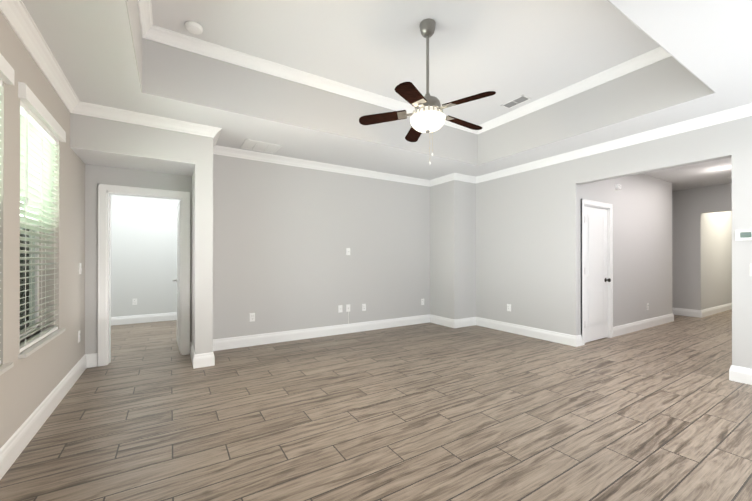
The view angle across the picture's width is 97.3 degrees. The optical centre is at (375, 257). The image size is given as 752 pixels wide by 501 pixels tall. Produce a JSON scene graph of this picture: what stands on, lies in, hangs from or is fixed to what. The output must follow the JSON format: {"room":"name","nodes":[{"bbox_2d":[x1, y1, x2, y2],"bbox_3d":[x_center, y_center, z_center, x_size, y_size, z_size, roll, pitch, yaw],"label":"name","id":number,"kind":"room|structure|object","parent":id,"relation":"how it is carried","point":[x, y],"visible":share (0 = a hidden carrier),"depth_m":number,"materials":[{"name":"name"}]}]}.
{"room":"empty living room","nodes":[
{"label":"empty living room","id":0,"kind":"room"},
{"bbox_2d":[0,11,84,447],"bbox_3d":[-2.502,-0.504,2.338,0.200,3.400,3.120,0,0,-32],"label":"wall","id":1,"kind":"structure","parent":0,"point":[69,234],"depth_m":2.32,"materials":[{"name":"grey paint"}]},
{"bbox_2d":[0,362,13,374],"bbox_3d":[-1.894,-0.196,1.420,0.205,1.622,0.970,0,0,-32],"label":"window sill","id":2,"kind":"structure","parent":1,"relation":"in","point":[5,367],"depth_m":1.81,"materials":[{"name":"white wood"}]},
{"bbox_2d":[0,53,14,364],"bbox_3d":[-1.847,-0.246,1.449,0.092,1.672,0.980,0,0,-32],"label":"window blind","id":3,"kind":"object","parent":1,"relation":"attached to","point":[7,72],"visible":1,"depth_m":1.82,"materials":[{"name":"white plastic"}]},
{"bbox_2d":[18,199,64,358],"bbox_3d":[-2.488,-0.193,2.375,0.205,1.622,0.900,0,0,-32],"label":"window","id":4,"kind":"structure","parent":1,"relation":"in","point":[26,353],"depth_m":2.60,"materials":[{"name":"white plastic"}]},
{"bbox_2d":[18,82,65,351],"bbox_3d":[-2.440,-0.244,2.405,0.092,1.672,0.910,0,0,-32],"label":"window blind","id":5,"kind":"object","parent":4,"relation":"attached to","point":[42,131],"visible":0.79,"depth_m":2.37,"materials":[{"name":"white plastic"}]},
{"bbox_2d":[0,0,83,114],"bbox_3d":[-1.594,-1.400,1.144,0.082,0.095,4.590,0,0,-32],"label":"crown molding","id":6,"kind":"structure","parent":1,"relation":"attached to","point":[18,17],"depth_m":2.22,"materials":[{"name":"white wood"}]},
{"bbox_2d":[22,0,144,113],"bbox_3d":[-1.529,-1.826,1.509,0.575,0.760,5.320,0,0,-32],"label":"ceiling","id":7,"kind":"structure","parent":0,"point":[90,44],"depth_m":2.26,"materials":[{"name":"white paint"}]},
{"bbox_2d":[125,0,141,91],"bbox_3d":[-1.346,-1.731,1.764,0.006,0.570,2.640,0,0,-32],"label":"tray","id":8,"kind":"object","parent":7,"relation":"attached to","point":[133,17],"visible":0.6,"depth_m":2.40,"materials":[{"name":"white paint"}]},
{"bbox_2d":[23,195,180,316],"bbox_3d":[-4.068,-0.165,6.403,6.400,2.740,0.120,0,0,-32],"label":"wall","id":9,"kind":"structure","parent":0,"point":[144,251],"depth_m":6.17,"materials":[{"name":"white paint"}]},
{"bbox_2d":[132,298,136,304],"bbox_3d":[-4.442,0.804,6.093,0.070,0.115,0.011,0,0,-32],"label":"outlet","id":10,"kind":"object","parent":9,"relation":"attached to","point":[134,301],"visible":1,"depth_m":6.09,"materials":[{"name":"white plastic"}]},
{"bbox_2d":[111,312,176,324],"bbox_3d":[-4.031,1.131,6.341,6.400,0.148,0.017,0,0,-32],"label":"baseboard","id":11,"kind":"structure","parent":9,"relation":"attached to","point":[133,319],"depth_m":6.14,"materials":[{"name":"white wood"}]},
{"bbox_2d":[70,113,194,162],"bbox_3d":[-2.574,-1.236,3.613,1.021,0.410,0.640,0,0,-32],"label":"wall","id":12,"kind":"structure","parent":0,"point":[96,133],"depth_m":3.31,"materials":[{"name":"grey paint"}]},
{"bbox_2d":[70,147,194,175],"bbox_3d":[-2.575,-1.034,3.613,1.021,0.014,0.639,0,0,-32],"label":"ceiling","id":13,"kind":"structure","parent":12,"relation":"attached to","point":[107,159],"depth_m":3.56,"materials":[{"name":"white paint"}]},
{"bbox_2d":[84,102,221,139],"bbox_3d":[-2.237,-1.395,3.398,1.187,0.095,0.082,0,0,-32],"label":"crown molding","id":14,"kind":"structure","parent":12,"relation":"attached to","point":[93,110],"depth_m":3.36,"materials":[{"name":"white wood"}]},
{"bbox_2d":[192,135,212,353],"bbox_3d":[-2.067,-0.121,3.925,0.174,2.640,0.640,0,0,-32],"label":"wall","id":15,"kind":"structure","parent":0,"point":[202,258],"depth_m":3.66,"materials":[{"name":"grey paint"}]},
{"bbox_2d":[190,342,195,368],"bbox_3d":[-2.144,1.125,3.865,0.018,0.148,0.657,0,0,-32],"label":"baseboard","id":16,"kind":"structure","parent":15,"relation":"attached to","point":[193,356],"depth_m":3.72,"materials":[{"name":"white wood"}]},
{"bbox_2d":[207,347,214,365],"bbox_3d":[-1.971,1.125,3.950,0.017,0.148,0.620,0,0,-32],"label":"baseboard","id":17,"kind":"structure","parent":15,"relation":"attached to","point":[211,356],"depth_m":3.68,"materials":[{"name":"white wood"}]},
{"bbox_2d":[213,140,219,151],"bbox_3d":[-1.932,-1.393,3.953,0.082,0.095,0.540,0,0,-32],"label":"crown molding","id":18,"kind":"structure","parent":15,"relation":"attached to","point":[216,148],"depth_m":4.24,"materials":[{"name":"white wood"}]},
{"bbox_2d":[85,154,429,365],"bbox_3d":[-0.921,-0.498,5.085,5.785,3.400,0.120,0,0,-32],"label":"wall","id":19,"kind":"structure","parent":0,"point":[285,237],"depth_m":4.87,"materials":[{"name":"grey paint"}]},
{"bbox_2d":[98,184,189,366],"bbox_3d":[-2.737,0.189,3.956,0.886,2.020,0.168,0,0,-32],"label":"door frame","id":20,"kind":"structure","parent":19,"relation":"attached to","point":[106,192],"depth_m":3.78,"materials":[{"name":"white wood"}]},
{"bbox_2d":[173,201,180,351],"bbox_3d":[-2.668,0.229,4.484,0.138,1.920,0.757,0,0,-32],"label":"door","id":21,"kind":"structure","parent":19,"relation":"in","point":[177,280],"depth_m":4.33,"materials":[{"name":"white wood"}]},
{"bbox_2d":[250,313,254,321],"bbox_3d":[-1.692,0.811,4.528,0.070,0.115,0.011,0,0,-32],"label":"electrical outlet","id":22,"kind":"object","parent":19,"relation":"attached to","point":[252,316],"visible":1,"depth_m":4.53,"materials":[{"name":"white plastic"}]},
{"bbox_2d":[213,146,427,185],"bbox_3d":[-0.552,-1.390,5.198,3.740,0.095,0.082,0,0,-32],"label":"crown molding","id":23,"kind":"structure","parent":19,"relation":"attached to","point":[225,151],"depth_m":4.96,"materials":[{"name":"white wood"}]},
{"bbox_2d":[213,314,429,350],"bbox_3d":[-0.569,1.128,5.220,3.740,0.148,0.017,0,0,-32],"label":"baseboard","id":24,"kind":"structure","parent":19,"relation":"attached to","point":[275,337],"depth_m":4.97,"materials":[{"name":"white wood"}]},
{"bbox_2d":[338,305,341,312],"bbox_3d":[-0.560,0.802,5.226,0.070,0.115,0.020,0,0,-32],"label":"electrical outlet","id":25,"kind":"object","parent":19,"relation":"attached to","point":[339,308],"visible":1,"depth_m":5.22,"materials":[{"name":"white plastic"}]},
{"bbox_2d":[346,304,349,325],"bbox_3d":[-0.441,0.934,5.300,0.070,0.378,0.020,0,0,-32],"label":"electrical outlet","id":26,"kind":"object","parent":19,"relation":"attached to","point":[348,308],"visible":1,"depth_m":5.30,"materials":[{"name":"white plastic"}]},
{"bbox_2d":[141,92,476,179],"bbox_3d":[-0.557,-1.819,4.526,4.260,0.760,1.220,0,0,-32],"label":"ceiling","id":27,"kind":"structure","parent":0,"point":[297,142],"depth_m":4.16,"materials":[{"name":"white paint"}]},
{"bbox_2d":[240,139,281,153],"bbox_3d":[-1.486,-1.438,4.277,0.440,0.007,0.380,0,0,-32],"label":"ceiling vent","id":28,"kind":"object","parent":27,"relation":"in","point":[254,145],"visible":0.98,"depth_m":4.26,"materials":[{"name":"white"}]},
{"bbox_2d":[142,38,477,164],"bbox_3d":[-0.234,-1.726,4.005,4.260,0.570,0.006,0,0,-32],"label":"tray","id":29,"kind":"object","parent":27,"relation":"attached to","point":[171,72],"visible":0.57,"depth_m":3.49,"materials":[{"name":"white paint"}]},
{"bbox_2d":[0,309,751,500],"bbox_3d":[2.030,1.253,5.584,18.500,0.100,9.700,0,0,-32],"label":"floor","id":30,"kind":"structure","parent":0,"point":[429,411],"depth_m":2.42,"materials":[{"name":"brown wood"}]},
{"bbox_2d":[151,0,659,124],"bbox_3d":[0.461,-2.108,2.887,4.260,0.190,2.640,0,0,-32],"label":"ceiling","id":31,"kind":"structure","parent":0,"point":[506,51],"depth_m":3.06,"materials":[{"name":"white paint"}]},
{"bbox_2d":[185,21,202,34],"bbox_3d":[-1.581,-1.995,2.877,0.136,0.038,0.136,0,0,-32],"label":"smoke detector","id":32,"kind":"object","parent":31,"relation":"attached to","point":[193,27],"visible":1,"depth_m":2.85,"materials":[{"name":"white plastic"}]},
{"bbox_2d":[137,0,670,133],"bbox_3d":[0.461,-1.966,2.886,4.248,0.095,2.628,0,0,-32],"label":"crown molding","id":33,"kind":"structure","parent":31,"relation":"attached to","point":[151,31],"depth_m":3.50,"materials":[{"name":"white wood"}]},
{"bbox_2d":[359,18,495,164],"bbox_3d":[0.484,-1.413,2.856,1.126,1.201,1.149,0,0,-32],"label":"fan","id":34,"kind":"object","parent":31,"relation":"hanging from","point":[427,115],"visible":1,"depth_m":2.79,"materials":[{"name":"brown wood"}]},
{"bbox_2d":[501,95,531,108],"bbox_3d":[1.799,-2.006,4.258,0.170,0.011,0.330,0,0,-32],"label":"ceiling vent","id":35,"kind":"object","parent":31,"relation":"in","point":[516,101],"visible":1,"depth_m":4.24,"materials":[{"name":"white metal"}]},
{"bbox_2d":[430,180,475,318],"bbox_3d":[1.407,-0.116,6.088,0.530,2.640,0.630,0,0,-32],"label":"wall","id":36,"kind":"structure","parent":0,"point":[452,249],"depth_m":5.86,"materials":[{"name":"grey paint"}]},
{"bbox_2d":[430,314,455,327],"bbox_3d":[1.189,1.130,5.919,0.017,0.148,0.610,0,0,-32],"label":"baseboard","id":37,"kind":"structure","parent":36,"relation":"attached to","point":[448,322],"depth_m":5.89,"materials":[{"name":"white wood"}]},
{"bbox_2d":[428,173,459,186],"bbox_3d":[1.195,-1.389,5.852,0.082,0.095,0.612,0,0,-32],"label":"crown molding","id":38,"kind":"structure","parent":36,"relation":"attached to","point":[454,176],"depth_m":5.83,"materials":[{"name":"white wood"}]},
{"bbox_2d":[456,317,475,327],"bbox_3d":[1.580,1.130,5.812,0.480,0.148,0.017,0,0,-32],"label":"baseboard","id":39,"kind":"structure","parent":36,"relation":"attached to","point":[464,322],"depth_m":5.80,"materials":[{"name":"white wood"}]},
{"bbox_2d":[458,174,475,183],"bbox_3d":[1.561,-1.389,5.768,0.420,0.095,0.082,0,0,-32],"label":"crown molding","id":40,"kind":"structure","parent":36,"relation":"attached to","point":[471,179],"depth_m":5.80,"materials":[{"name":"white wood"}]},
{"bbox_2d":[431,82,751,179],"bbox_3d":[2.602,-1.820,4.074,0.630,0.760,5.320,0,0,-32],"label":"ceiling","id":41,"kind":"structure","parent":0,"point":[736,96],"depth_m":3.65,"materials":[{"name":"white paint"}]},
{"bbox_2d":[478,56,714,164],"bbox_3d":[2.268,-1.726,4.008,0.006,0.570,2.640,0,0,-32],"label":"tray","id":42,"kind":"object","parent":41,"relation":"attached to","point":[670,81],"visible":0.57,"depth_m":3.67,"materials":[{"name":"white paint"}]},
{"bbox_2d":[476,116,751,368],"bbox_3d":[2.973,-0.500,4.184,0.120,3.400,5.520,0,0,-32],"label":"wall","id":43,"kind":"structure","parent":0,"point":[521,243],"depth_m":4.74,"materials":[{"name":"grey paint"}]},
{"bbox_2d":[476,317,577,346],"bbox_3d":[2.252,1.128,5.212,0.017,0.148,1.747,0,0,-32],"label":"baseboard","id":44,"kind":"structure","parent":43,"relation":"attached to","point":[562,338],"depth_m":5.04,"materials":[{"name":"white wood"}]},
{"bbox_2d":[476,103,751,182],"bbox_3d":[2.977,-1.393,3.988,0.082,0.095,4.600,0,0,-32],"label":"crown molding","id":45,"kind":"structure","parent":43,"relation":"attached to","point":[742,111],"depth_m":3.88,"materials":[{"name":"white wood"}]},
{"bbox_2d":[729,365,751,384],"bbox_3d":[3.926,1.122,2.646,0.154,0.148,1.507,0,0,-32],"label":"baseboard","id":46,"kind":"structure","parent":43,"relation":"attached to","point":[740,374],"depth_m":3.18,"materials":[{"name":"white wood"}]},
{"bbox_2d":[735,229,751,240],"bbox_3d":[3.530,-0.221,3.152,0.026,0.104,0.150,0,0,-32],"label":"thermostat","id":47,"kind":"object","parent":43,"relation":"attached to","point":[741,235],"visible":1,"depth_m":3.16,"materials":[{"name":"white plastic"}]},
{"bbox_2d":[567,159,671,335],"bbox_3d":[4.157,-0.497,5.461,3.480,3.400,0.120,0,0,-32],"label":"wall","id":48,"kind":"structure","parent":0,"point":[642,240],"depth_m":5.40,"materials":[{"name":"grey paint"}]},
{"bbox_2d":[581,199,612,345],"bbox_3d":[3.163,0.194,4.842,0.880,2.015,0.168,0,0,-32],"label":"door frame","id":49,"kind":"structure","parent":48,"relation":"attached to","point":[597,204],"depth_m":4.91,"materials":[{"name":"white wood"}]},
{"bbox_2d":[584,206,610,342],"bbox_3d":[3.179,0.229,4.816,0.714,1.920,0.167,0,0,-32],"label":"closet door","id":50,"kind":"structure","parent":48,"relation":"in","point":[597,279],"depth_m":4.80,"materials":[{"name":"white wood"}]},
{"bbox_2d":[615,184,620,189],"bbox_3d":[3.748,-1.103,5.117,0.120,0.080,0.040,0,0,-32],"label":"box","id":51,"kind":"object","parent":48,"relation":"attached to","point":[617,186],"visible":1,"depth_m":5.09,"materials":[{"name":"white plastic"}]},
{"bbox_2d":[613,313,673,336],"bbox_3d":[4.618,1.129,5.663,2.460,0.148,0.017,0,0,-32],"label":"baseboard","id":52,"kind":"structure","parent":48,"relation":"attached to","point":[636,326],"depth_m":5.53,"materials":[{"name":"white wood"}]},
{"bbox_2d":[609,0,751,91],"bbox_3d":[1.543,-1.827,1.145,4.260,0.760,1.460,0,0,-32],"label":"ceiling","id":53,"kind":"structure","parent":0,"point":[708,43],"depth_m":2.12,"materials":[{"name":"white paint"}]},
{"bbox_2d":[607,0,715,92],"bbox_3d":[1.156,-1.731,1.767,4.260,0.570,0.006,0,0,-32],"label":"tray","id":54,"kind":"object","parent":53,"relation":"attached to","point":[657,43],"visible":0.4,"depth_m":2.21,"materials":[{"name":"white paint"}]},
{"bbox_2d":[643,157,731,190],"bbox_3d":[5.882,-1.483,7.435,8.250,0.100,5.070,0,0,-32],"label":"ceiling","id":55,"kind":"structure","parent":0,"point":[703,174],"depth_m":5.69,"materials":[{"name":"white paint"}]},
{"bbox_2d":[672,183,731,309],"bbox_3d":[6.107,-0.492,7.572,0.120,3.400,4.830,0,0,-32],"label":"wall","id":56,"kind":"structure","parent":0,"point":[687,263],"depth_m":6.83,"materials":[{"name":"grey paint"}]},
{"bbox_2d":[672,308,699,317],"bbox_3d":[5.668,1.135,8.145,0.017,0.148,3.387,0,0,-32],"label":"baseboard","id":57,"kind":"structure","parent":56,"relation":"attached to","point":[676,311],"depth_m":6.87,"materials":[{"name":"white wood"}]},
{"bbox_2d":[702,211,731,309],"bbox_3d":[8.209,-0.492,7.789,3.680,3.400,0.120,0,0,-32],"label":"wall","id":58,"kind":"structure","parent":0,"point":[717,256],"depth_m":7.29,"materials":[{"name":"grey paint"}]},
{"bbox_2d":[700,303,731,317],"bbox_3d":[8.187,1.134,7.691,3.817,0.148,0.017,0,0,-32],"label":"baseboard","id":59,"kind":"structure","parent":58,"relation":"attached to","point":[701,313],"depth_m":7.16,"materials":[{"name":"white wood"}]},
{"bbox_3d":[-1.014,-0.510,-0.058,0.200,3.400,2.520,0,0,-32],"label":"wall","id":60,"kind":"structure","parent":0,"visible":0},
{"bbox_2d":[0,353,97,479],"bbox_3d":[-1.728,1.119,1.378,0.107,0.148,5.320,0,0,-32],"label":"baseboard","id":61,"kind":"structure","parent":60,"relation":"attached to","point":[12,448],"depth_m":2.31,"materials":[{"name":"white wood"}]}
]}

